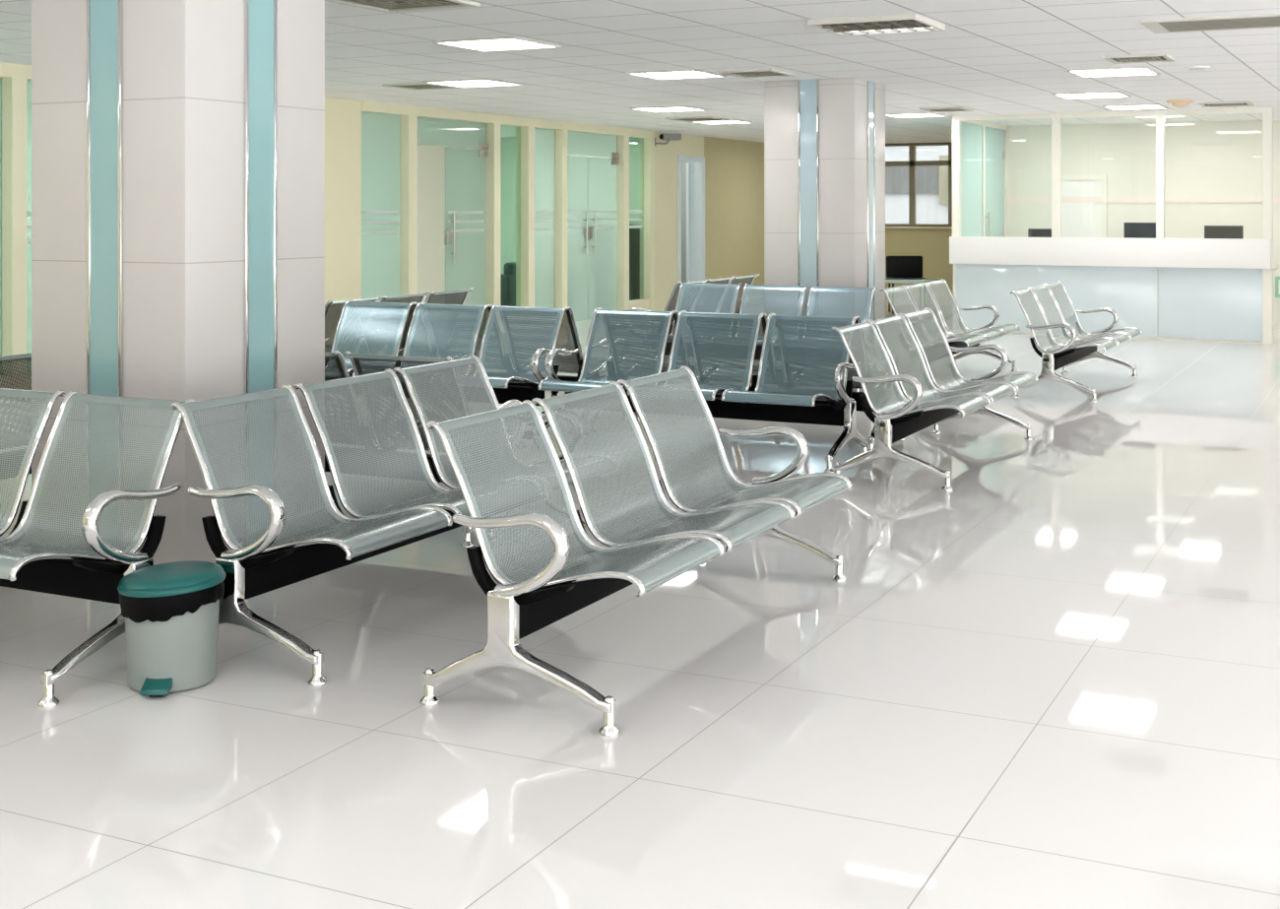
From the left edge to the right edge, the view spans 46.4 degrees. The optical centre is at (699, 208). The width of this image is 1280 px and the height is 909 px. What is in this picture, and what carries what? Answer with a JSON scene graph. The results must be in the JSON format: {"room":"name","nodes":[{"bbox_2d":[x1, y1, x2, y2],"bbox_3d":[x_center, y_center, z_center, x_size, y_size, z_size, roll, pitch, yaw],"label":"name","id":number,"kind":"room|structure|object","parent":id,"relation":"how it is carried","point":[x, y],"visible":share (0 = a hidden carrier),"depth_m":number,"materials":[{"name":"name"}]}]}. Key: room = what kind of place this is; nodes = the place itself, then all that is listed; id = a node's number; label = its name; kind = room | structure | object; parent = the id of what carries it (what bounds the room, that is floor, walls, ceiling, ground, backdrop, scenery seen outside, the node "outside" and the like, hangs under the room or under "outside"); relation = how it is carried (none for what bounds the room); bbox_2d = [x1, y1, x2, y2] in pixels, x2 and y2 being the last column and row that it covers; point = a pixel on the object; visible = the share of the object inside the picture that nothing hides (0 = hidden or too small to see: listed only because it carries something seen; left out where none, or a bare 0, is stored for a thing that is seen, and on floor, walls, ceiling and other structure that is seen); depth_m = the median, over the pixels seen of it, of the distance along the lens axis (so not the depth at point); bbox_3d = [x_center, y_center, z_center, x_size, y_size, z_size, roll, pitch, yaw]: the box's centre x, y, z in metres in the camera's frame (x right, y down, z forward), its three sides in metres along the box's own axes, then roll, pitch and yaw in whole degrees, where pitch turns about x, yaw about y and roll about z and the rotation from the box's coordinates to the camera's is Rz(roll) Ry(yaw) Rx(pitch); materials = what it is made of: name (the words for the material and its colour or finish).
{"room":"hospital interior","nodes":[
{"label":"hospital interior","id":0,"kind":"room"},
{"bbox_2d":[27,104,31,347],"bbox_3d":[-5.662,0.175,17.559,0.150,2.445,21.000,0,0,25],"label":"wall","id":1,"kind":"structure","parent":0,"point":[29,105],"depth_m":15.05,"materials":[{"name":"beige paint"}]},
{"bbox_2d":[31,0,324,565],"bbox_3d":[-2.047,0.175,5.919,0.804,2.445,0.804,0,0,25],"label":"pillar","id":2,"kind":"structure","parent":0,"point":[178,146],"depth_m":5.61,"materials":[{"name":"tile"}]},
{"bbox_2d":[417,144,476,331],"bbox_3d":[-6.212,0.175,12.378,3.250,2.445,11.050,0,0,25],"label":"wall","id":3,"kind":"structure","parent":0,"point":[430,159],"depth_m":16.86,"materials":[{"name":"paint"}]},
{"bbox_2d":[324,96,764,353],"bbox_3d":[-4.661,0.175,11.680,0.150,2.445,29.200,0,0,25],"label":"wall","id":4,"kind":"structure","parent":0,"point":[343,117],"depth_m":20.60,"materials":[{"name":"beige paint"}]},
{"bbox_2d":[0,375,10,403],"bbox_3d":[-5.554,0.225,9.691,0.140,2.345,2.460,0,0,25],"label":"window","id":5,"kind":"structure","parent":4,"relation":"in","point":[2,375],"depth_m":10.74,"materials":[{"name":"green glass"}]},
{"bbox_2d":[27,211,31,389],"bbox_3d":[-4.702,0.225,11.511,0.140,2.345,1.300,0,0,25],"label":"window","id":6,"kind":"structure","parent":4,"relation":"in","point":[29,213],"depth_m":11.02,"materials":[{"name":"green glass"}]},
{"bbox_2d":[0,62,654,401],"bbox_3d":[-3.794,0.175,13.443,0.165,2.445,14.730,0,0,25],"label":"trim","id":7,"kind":"structure","parent":4,"relation":"attached to","point":[14,78],"depth_m":16.51,"materials":[{"name":"beige paint"}]},
{"bbox_2d":[361,111,400,334],"bbox_3d":[-3.160,0.225,14.803,0.140,2.345,0.710,0,0,25],"label":"glass panel","id":8,"kind":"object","parent":4,"relation":"in","point":[380,132],"depth_m":14.81,"materials":[{"name":"green glass"}]},
{"bbox_2d":[417,117,488,336],"bbox_3d":[-2.925,0.219,16.018,0.687,2.333,1.449,0,0,25],"label":"door","id":9,"kind":"structure","parent":4,"relation":"in","point":[465,232],"depth_m":16.14,"materials":[{"name":"green glass"}]},
{"bbox_2d":[500,126,526,333],"bbox_3d":[-2.163,0.225,16.931,0.140,2.345,0.590,0,0,25],"label":"window","id":10,"kind":"structure","parent":4,"relation":"in","point":[520,126],"depth_m":16.76,"materials":[{"name":"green glass"}]},
{"bbox_2d":[534,128,554,326],"bbox_3d":[-1.847,0.225,17.605,0.140,2.345,0.620,0,0,25],"label":"window","id":11,"kind":"structure","parent":4,"relation":"in","point":[544,138],"depth_m":17.67,"materials":[{"name":"green glass"}]},
{"bbox_2d":[567,130,618,321],"bbox_3d":[-1.371,0.219,18.669,0.123,2.333,1.450,0,0,25],"label":"door","id":12,"kind":"structure","parent":4,"relation":"in","point":[592,182],"depth_m":18.70,"materials":[{"name":"green glass"}]},
{"bbox_2d":[629,209,649,310],"bbox_3d":[-0.855,0.225,19.725,0.140,2.345,0.620,0,0,25],"label":"window","id":13,"kind":"structure","parent":4,"relation":"in","point":[643,303],"depth_m":19.78,"materials":[{"name":"clear glass"}]},
{"bbox_2d":[654,131,683,146],"bbox_3d":[-0.418,-0.935,20.171,0.419,0.186,0.148,0,0,-17],"label":"security camera","id":14,"kind":"object","parent":4,"relation":"attached to","point":[668,136],"visible":1,"depth_m":20.14,"materials":[{"name":"white plastic"}]},
{"bbox_2d":[677,154,704,302],"bbox_3d":[-0.205,0.323,21.253,0.240,2.150,0.880,0,0,25],"label":"door","id":15,"kind":"structure","parent":4,"relation":"in","point":[695,165],"depth_m":21.55,"materials":[{"name":"blue paint"}]},
{"bbox_2d":[500,136,639,274],"bbox_3d":[-1.934,0.175,21.511,3.250,2.445,0.120,0,0,25],"label":"wall","id":16,"kind":"structure","parent":0,"point":[507,144],"depth_m":21.82,"materials":[{"name":"green paint"}]},
{"bbox_2d":[0,295,1279,908],"bbox_3d":[-0.258,1.448,10.059,23.000,0.100,30.000,0,0,25],"label":"floor","id":17,"kind":"structure","parent":0,"point":[1048,678],"depth_m":4.17,"materials":[{"name":"tile"}]},
{"bbox_2d":[0,353,31,478],"bbox_3d":[-3.157,1.005,6.580,0.705,0.786,1.867,0,0,25],"label":"bench","id":18,"kind":"object","parent":17,"relation":"on","point":[17,357],"visible":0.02,"depth_m":6.44,"materials":[{"name":"silver metal"}]},
{"bbox_2d":[0,387,195,707],"bbox_3d":[-2.535,1.005,4.848,1.867,0.786,0.705,0,0,25],"label":"bench","id":19,"kind":"object","parent":17,"relation":"on","point":[87,575],"visible":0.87,"depth_m":4.75,"materials":[{"name":"silver metal"}]},
{"bbox_2d":[117,560,225,697],"bbox_3d":[-1.558,1.226,4.414,0.303,0.336,0.303,0,0,42],"label":"pedal bin","id":20,"kind":"object","parent":17,"relation":"on","point":[170,610],"visible":1,"depth_m":4.31,"materials":[{"name":"grey plastic"}]},
{"bbox_2d":[170,355,618,686],"bbox_3d":[-0.995,1.005,5.338,0.705,0.786,1.867,0,0,25],"label":"bench","id":21,"kind":"object","parent":17,"relation":"on","point":[257,567],"visible":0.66,"depth_m":5.01,"materials":[{"name":"silver metal"}]},
{"bbox_2d":[324,288,473,376],"bbox_3d":[-2.413,1.005,10.881,0.705,0.786,1.867,0,0,25],"label":"bench","id":22,"kind":"object","parent":17,"relation":"on","point":[463,296],"visible":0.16,"depth_m":10.59,"materials":[{"name":"silver metal"}]},
{"bbox_2d":[324,350,536,547],"bbox_3d":[-1.654,1.005,6.843,1.867,0.786,0.705,0,0,25],"label":"bench","id":23,"kind":"object","parent":17,"relation":"on","point":[338,356],"visible":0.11,"depth_m":6.45,"materials":[{"name":"silver metal"}]},
{"bbox_2d":[324,300,572,448],"bbox_3d":[-1.736,1.005,9.354,1.867,0.786,0.705,0,0,25],"label":"bench","id":24,"kind":"object","parent":17,"relation":"on","point":[503,392],"visible":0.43,"depth_m":9.48,"materials":[{"name":"silver metal"}]},
{"bbox_2d":[347,299,627,419],"bbox_3d":[-1.435,1.005,9.998,1.867,0.786,0.705,0,0,25],"label":"bench","id":25,"kind":"object","parent":17,"relation":"on","point":[572,362],"visible":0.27,"depth_m":9.70,"materials":[{"name":"silver metal"}]},
{"bbox_2d":[500,261,515,306],"bbox_3d":[-2.442,1.028,18.646,0.660,0.740,0.760,0,0,25],"label":"armchair","id":26,"kind":"object","parent":17,"relation":"on","point":[508,280],"visible":0.15,"depth_m":18.23,"materials":[{"name":"teal fabric"}]},
{"bbox_2d":[629,224,639,300],"bbox_3d":[-0.987,0.808,20.410,0.520,1.180,0.990,0,0,25],"label":"base cabinet","id":27,"kind":"object","parent":17,"relation":"on","point":[634,233],"visible":0.02,"depth_m":20.07,"materials":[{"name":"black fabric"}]},
{"bbox_2d":[419,365,851,736],"bbox_3d":[-0.109,1.005,4.919,0.705,0.786,1.867,0,0,25],"label":"bench","id":28,"kind":"object","parent":17,"relation":"on","point":[691,538],"visible":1,"depth_m":4.67,"materials":[{"name":"silver metal"}]},
{"bbox_2d":[616,273,759,359],"bbox_3d":[-0.112,1.005,13.436,0.705,0.786,1.867,0,0,25],"label":"bench","id":29,"kind":"object","parent":17,"relation":"on","point":[748,280],"visible":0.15,"depth_m":13.25,"materials":[{"name":"silver metal"}]},
{"bbox_2d":[531,308,868,472],"bbox_3d":[-0.011,1.005,8.546,1.867,0.786,0.705,0,0,25],"label":"bench","id":30,"kind":"object","parent":17,"relation":"on","point":[735,403],"visible":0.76,"depth_m":8.59,"materials":[{"name":"silver metal"}]},
{"bbox_2d":[589,307,905,450],"bbox_3d":[0.290,1.005,9.190,1.867,0.786,0.705,0,0,25],"label":"bench","id":31,"kind":"object","parent":17,"relation":"on","point":[851,372],"visible":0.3,"depth_m":8.97,"materials":[{"name":"silver metal"}]},
{"bbox_2d":[642,282,876,391],"bbox_3d":[0.481,1.005,11.778,1.867,0.786,0.705,0,0,25],"label":"bench","id":32,"kind":"object","parent":17,"relation":"on","point":[736,288],"visible":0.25,"depth_m":11.97,"materials":[{"name":"silver metal"}]},
{"bbox_2d":[886,256,925,314],"bbox_3d":[2.791,1.021,20.075,0.500,0.767,0.510,0,0,0],"label":"office chair","id":33,"kind":"object","parent":17,"relation":"on","point":[897,267],"visible":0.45,"depth_m":20.26,"materials":[{"name":"black plastic"}]},
{"bbox_2d":[885,277,936,305],"bbox_3d":[2.591,1.159,19.325,0.840,0.493,0.520,0,0,25],"label":"glass table","id":34,"kind":"object","parent":17,"relation":"on","point":[887,280],"visible":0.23,"depth_m":19.08,"materials":[{"name":"glass"}]},
{"bbox_2d":[832,307,1038,491],"bbox_3d":[1.365,1.005,8.360,0.705,0.786,1.867,0,0,25],"label":"bench","id":35,"kind":"object","parent":17,"relation":"on","point":[918,413],"visible":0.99,"depth_m":8.15,"materials":[{"name":"silver metal"}]},
{"bbox_2d":[879,278,1020,386],"bbox_3d":[2.069,1.005,12.139,0.705,0.786,1.867,0,0,25],"label":"bench","id":36,"kind":"object","parent":17,"relation":"on","point":[975,337],"visible":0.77,"depth_m":12.37,"materials":[{"name":"silver metal"}]},
{"bbox_2d":[1010,280,1142,401],"bbox_3d":[2.995,1.005,11.760,0.705,0.786,1.867,0,0,25],"label":"bench","id":37,"kind":"object","parent":17,"relation":"on","point":[1063,355],"visible":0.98,"depth_m":11.57,"materials":[{"name":"silver metal"}]},
{"bbox_2d":[952,107,1272,344],"bbox_3d":[4.401,0.175,16.164,3.380,2.445,0.090,0,0,25],"label":"window","id":38,"kind":"structure","parent":17,"relation":"on","point":[1266,112],"depth_m":15.89,"materials":[{"name":"white paint"}]},
{"bbox_2d":[949,236,1277,343],"bbox_3d":[4.536,0.855,16.482,3.385,1.085,0.900,0,0,25],"label":"reception desk","id":39,"kind":"object","parent":17,"relation":"on","point":[1200,289],"depth_m":16.00,"materials":[{"name":"white laminate"}]},
{"bbox_2d":[1027,228,1051,237],"bbox_3d":[3.921,0.423,16.991,0.340,0.390,0.180,0,0,25],"label":"computer monitor","id":40,"kind":"object","parent":39,"relation":"on","point":[1032,232],"visible":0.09,"depth_m":16.98,"materials":[{"name":"black plastic"}]},
{"bbox_2d":[1123,222,1155,238],"bbox_3d":[4.899,0.385,16.533,0.370,0.465,0.180,0,0,25],"label":"computer monitor","id":41,"kind":"object","parent":39,"relation":"on","point":[1130,229],"visible":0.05,"depth_m":16.51,"materials":[{"name":"black plastic"}]},
{"bbox_2d":[1204,225,1243,238],"bbox_3d":[5.683,0.400,16.166,0.400,0.435,0.180,0,0,25],"label":"computer monitor","id":42,"kind":"object","parent":39,"relation":"on","point":[1210,231],"visible":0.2,"depth_m":16.14,"materials":[{"name":"black plastic"}]},
{"bbox_2d":[0,0,1279,143],"bbox_3d":[-0.258,-1.107,10.059,23.000,0.120,30.000,0,0,25],"label":"ceiling","id":43,"kind":"structure","parent":0,"point":[991,57],"depth_m":10.48,"materials":[{"name":"tile"}]},
{"bbox_2d":[324,0,480,12],"bbox_3d":[-1.500,-1.039,7.477,0.580,0.016,0.570,0,0,25],"label":"ceiling vent","id":44,"kind":"object","parent":43,"relation":"in","point":[386,6],"visible":1,"depth_m":7.57,"materials":[{"name":"metal"}]},
{"bbox_2d":[383,82,460,89],"bbox_3d":[-2.347,-1.039,12.649,0.460,0.016,0.480,0,0,25],"label":"ceiling vent","id":45,"kind":"object","parent":43,"relation":"in","point":[412,86],"visible":0.95,"depth_m":12.59,"materials":[{"name":"metal"}]},
{"bbox_2d":[422,77,523,87],"bbox_3d":[-1.865,-1.040,12.369,0.610,0.014,0.580,0,0,25],"label":"recessed light","id":46,"kind":"object","parent":43,"relation":"in","point":[464,83],"visible":1,"depth_m":12.34,"materials":[{"name":"plastic"}]},
{"bbox_2d":[433,80,512,86],"bbox_3d":[-1.865,-1.041,12.369,0.566,0.008,0.536,0,0,25],"label":"diffuser","id":47,"kind":"object","parent":46,"relation":"attached to","point":[444,83],"depth_m":12.33,"materials":[{"name":"white plastic"}]},
{"bbox_2d":[432,36,561,51],"bbox_3d":[-1.273,-1.040,9.436,0.590,0.014,0.570,0,0,25],"label":"recessed light","id":48,"kind":"object","parent":43,"relation":"in","point":[499,43],"visible":1,"depth_m":9.39,"materials":[{"name":"plastic"}]},
{"bbox_2d":[442,39,553,50],"bbox_3d":[-1.273,-1.041,9.436,0.546,0.008,0.526,0,0,25],"label":"diffuser","id":49,"kind":"object","parent":48,"relation":"attached to","point":[474,44],"depth_m":9.44,"materials":[{"name":"white plastic"}]},
{"bbox_2d":[629,105,707,112],"bbox_3d":[-0.315,-1.040,15.573,0.620,0.014,0.580,0,0,25],"label":"recessed light","id":50,"kind":"object","parent":43,"relation":"in","point":[681,107],"visible":1,"depth_m":15.49,"materials":[{"name":"plastic"}]},
{"bbox_2d":[636,107,700,111],"bbox_3d":[-0.315,-1.041,15.573,0.576,0.008,0.536,0,0,25],"label":"diffuser","id":51,"kind":"object","parent":50,"relation":"attached to","point":[638,108],"depth_m":15.49,"materials":[{"name":"white plastic"}]},
{"bbox_2d":[626,68,726,79],"bbox_3d":[-0.172,-1.040,11.575,0.590,0.014,0.580,0,0,25],"label":"recessed light","id":52,"kind":"object","parent":43,"relation":"in","point":[688,73],"visible":1,"depth_m":11.52,"materials":[{"name":"plastic"}]},
{"bbox_2d":[634,70,719,78],"bbox_3d":[-0.172,-1.041,11.575,0.546,0.008,0.536,0,0,25],"label":"diffuser","id":53,"kind":"object","parent":52,"relation":"attached to","point":[647,74],"depth_m":11.52,"materials":[{"name":"white plastic"}]},
{"bbox_2d":[665,116,732,122],"bbox_3d":[0.004,-1.039,17.291,0.580,0.016,0.600,0,0,25],"label":"ceiling vent","id":54,"kind":"object","parent":43,"relation":"in","point":[696,118],"visible":1,"depth_m":17.15,"materials":[{"name":"metal"}]},
{"bbox_2d":[691,119,753,124],"bbox_3d":[0.275,-1.040,17.870,0.580,0.014,0.560,0,0,25],"label":"recessed light","id":55,"kind":"object","parent":43,"relation":"in","point":[733,121],"visible":0.91,"depth_m":17.90,"materials":[{"name":"plastic"}]},
{"bbox_2d":[701,121,748,124],"bbox_3d":[0.275,-1.041,17.870,0.536,0.008,0.516,0,0,25],"label":"diffuser","id":56,"kind":"object","parent":55,"relation":"attached to","point":[706,122],"depth_m":17.97,"materials":[{"name":"white plastic"}]},
{"bbox_2d":[717,68,795,77],"bbox_3d":[0.448,-1.039,11.473,0.440,0.016,0.500,0,0,25],"label":"ceiling vent","id":57,"kind":"object","parent":43,"relation":"in","point":[753,73],"visible":1,"depth_m":11.40,"materials":[{"name":"metal"}]},
{"bbox_2d":[807,13,945,36],"bbox_3d":[1.001,-1.032,8.398,0.620,0.030,0.580,0,0,25],"label":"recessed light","id":58,"kind":"object","parent":43,"relation":"in","point":[902,23],"visible":1,"depth_m":8.32,"materials":[{"name":"metal"}]},
{"bbox_2d":[885,112,946,118],"bbox_3d":[2.395,-1.040,16.585,0.570,0.014,0.570,0,0,25],"label":"recessed light","id":59,"kind":"object","parent":43,"relation":"in","point":[917,114],"visible":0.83,"depth_m":16.47,"materials":[{"name":"plastic"}]},
{"bbox_2d":[890,114,940,117],"bbox_3d":[2.395,-1.041,16.585,0.526,0.008,0.526,0,0,25],"label":"diffuser","id":60,"kind":"object","parent":59,"relation":"attached to","point":[892,115],"depth_m":16.64,"materials":[{"name":"white plastic"}]},
{"bbox_2d":[919,106,973,112],"bbox_3d":[2.592,-1.039,15.626,0.440,0.016,0.500,0,0,25],"label":"ceiling vent","id":61,"kind":"object","parent":43,"relation":"in","point":[954,108],"visible":1,"depth_m":15.57,"materials":[{"name":"metal"}]},
{"bbox_2d":[1052,90,1131,99],"bbox_3d":[3.604,-1.040,13.683,0.600,0.014,0.600,0,0,25],"label":"recessed light","id":62,"kind":"object","parent":43,"relation":"in","point":[1091,95],"visible":1,"depth_m":13.62,"materials":[{"name":"plastic"}]},
{"bbox_2d":[1057,92,1125,98],"bbox_3d":[3.604,-1.041,13.683,0.556,0.008,0.556,0,0,25],"label":"diffuser","id":63,"kind":"object","parent":62,"relation":"attached to","point":[1061,95],"depth_m":13.62,"materials":[{"name":"white plastic"}]},
{"bbox_2d":[1066,65,1160,77],"bbox_3d":[3.155,-1.040,11.359,0.600,0.014,0.610,0,0,25],"label":"recessed light","id":64,"kind":"object","parent":43,"relation":"in","point":[1139,70],"visible":1,"depth_m":11.31,"materials":[{"name":"plastic"}]},
{"bbox_2d":[1071,67,1154,76],"bbox_3d":[3.155,-1.041,11.359,0.556,0.008,0.566,0,0,25],"label":"diffuser","id":65,"kind":"object","parent":64,"relation":"attached to","point":[1089,72],"depth_m":11.35,"materials":[{"name":"white plastic"}]},
{"bbox_2d":[1102,103,1167,110],"bbox_3d":[4.458,-1.040,15.249,0.560,0.014,0.560,0,0,25],"label":"recessed light","id":66,"kind":"object","parent":43,"relation":"in","point":[1153,105],"visible":1,"depth_m":15.19,"materials":[{"name":"plastic"}]},
{"bbox_2d":[1106,105,1163,109],"bbox_3d":[4.458,-1.041,15.249,0.516,0.008,0.516,0,0,25],"label":"diffuser","id":67,"kind":"object","parent":66,"relation":"attached to","point":[1108,106],"depth_m":15.19,"materials":[{"name":"white plastic"}]},
{"bbox_2d":[1102,53,1175,63],"bbox_3d":[3.052,-1.039,10.336,0.420,0.016,0.450,0,0,25],"label":"ceiling vent","id":68,"kind":"object","parent":43,"relation":"in","point":[1155,57],"visible":1,"depth_m":10.27,"materials":[{"name":"metal"}]},
{"bbox_2d":[1166,99,1193,106],"bbox_3d":[4.653,-1.018,14.439,0.250,0.058,0.250,0,0,25],"label":"smoke detector","id":69,"kind":"object","parent":43,"relation":"attached to","point":[1176,102],"visible":1,"depth_m":14.37,"materials":[{"name":"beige plastic"}]},
{"bbox_2d":[1184,65,1210,69],"bbox_3d":[3.676,-1.039,11.021,0.180,0.017,0.180,0,0,25],"label":"disc","id":70,"kind":"object","parent":43,"relation":"attached to","point":[1187,67],"visible":1,"depth_m":10.96,"materials":[{"name":"white plastic"}]},
{"bbox_2d":[1188,67,1206,69],"bbox_3d":[3.676,-1.032,11.021,0.130,0.003,0.130,0,0,25],"label":"grille","id":71,"kind":"object","parent":70,"relation":"attached to","point":[1188,68],"depth_m":10.99,"materials":[{"name":"ceramic"}]},
{"bbox_2d":[1139,12,1279,33],"bbox_3d":[3.473,-1.040,8.124,2.000,0.014,0.580,0,0,25],"label":"ceiling vent","id":72,"kind":"object","parent":43,"relation":"in","point":[1271,20],"visible":1,"depth_m":8.32,"materials":[{"name":"metal"}]},
{"bbox_2d":[1197,101,1253,107],"bbox_3d":[5.234,-1.039,14.830,0.480,0.016,0.500,0,0,25],"label":"ceiling vent","id":73,"kind":"object","parent":43,"relation":"in","point":[1216,103],"visible":1,"depth_m":14.72,"materials":[{"name":"metal"}]},
{"bbox_2d":[681,161,687,303],"bbox_3d":[-1.500,0.175,22.439,3.250,2.445,0.130,0,0,25],"label":"wall","id":74,"kind":"structure","parent":0,"point":[683,163],"depth_m":21.77,"materials":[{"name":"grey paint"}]},
{"bbox_2d":[764,77,885,382],"bbox_3d":[1.057,0.175,12.472,0.809,2.445,0.809,0,0,25],"label":"pillar","id":75,"kind":"structure","parent":0,"point":[824,139],"depth_m":12.13,"materials":[{"name":"tile"}]},
{"bbox_2d":[885,142,953,297],"bbox_3d":[3.594,0.175,23.825,4.800,2.445,0.200,0,0,25],"label":"wall","id":76,"kind":"structure","parent":0,"point":[932,244],"depth_m":23.70,"materials":[{"name":"paint"}]},
{"bbox_2d":[885,142,952,228],"bbox_3d":[2.836,-0.365,24.080,2.670,1.355,0.160,0,0,25],"label":"window","id":77,"kind":"structure","parent":76,"relation":"in","point":[913,162],"depth_m":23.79,"materials":[{"name":"brown metal"}]},
{"bbox_2d":[1007,120,1279,327],"bbox_3d":[9.083,0.175,16.588,11.620,2.445,0.150,0,0,25],"label":"wall","id":78,"kind":"structure","parent":0,"point":[1202,158],"depth_m":18.10,"materials":[{"name":"paint"}]},
{"bbox_2d":[960,120,1007,236],"bbox_3d":[3.418,0.175,17.916,0.093,2.445,2.250,0,0,25],"label":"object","id":79,"kind":"structure","parent":78,"relation":"in","point":[984,145],"depth_m":17.86,"materials":[{"name":"teal glass"}]},
{"bbox_2d":[1061,175,1106,237],"bbox_3d":[4.733,0.493,18.511,0.630,1.810,0.059,0,0,25],"label":"door","id":80,"kind":"structure","parent":78,"relation":"in","point":[1078,220],"depth_m":18.51,"materials":[{"name":"white laminate"}]},
{"bbox_2d":[1007,195,1279,202],"bbox_3d":[9.102,-0.112,16.488,11.500,0.080,0.015,0,0,25],"label":"trim","id":81,"kind":"structure","parent":78,"relation":"attached to","point":[1091,199],"depth_m":18.19,"materials":[{"name":"beige wood"}]},
{"bbox_2d":[1275,276,1279,297],"bbox_3d":[6.943,0.918,17.466,0.380,0.240,0.076,0,0,25],"label":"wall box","id":82,"kind":"object","parent":78,"relation":"attached to","point":[1277,279],"visible":1,"depth_m":17.50,"materials":[{"name":"green plastic"}]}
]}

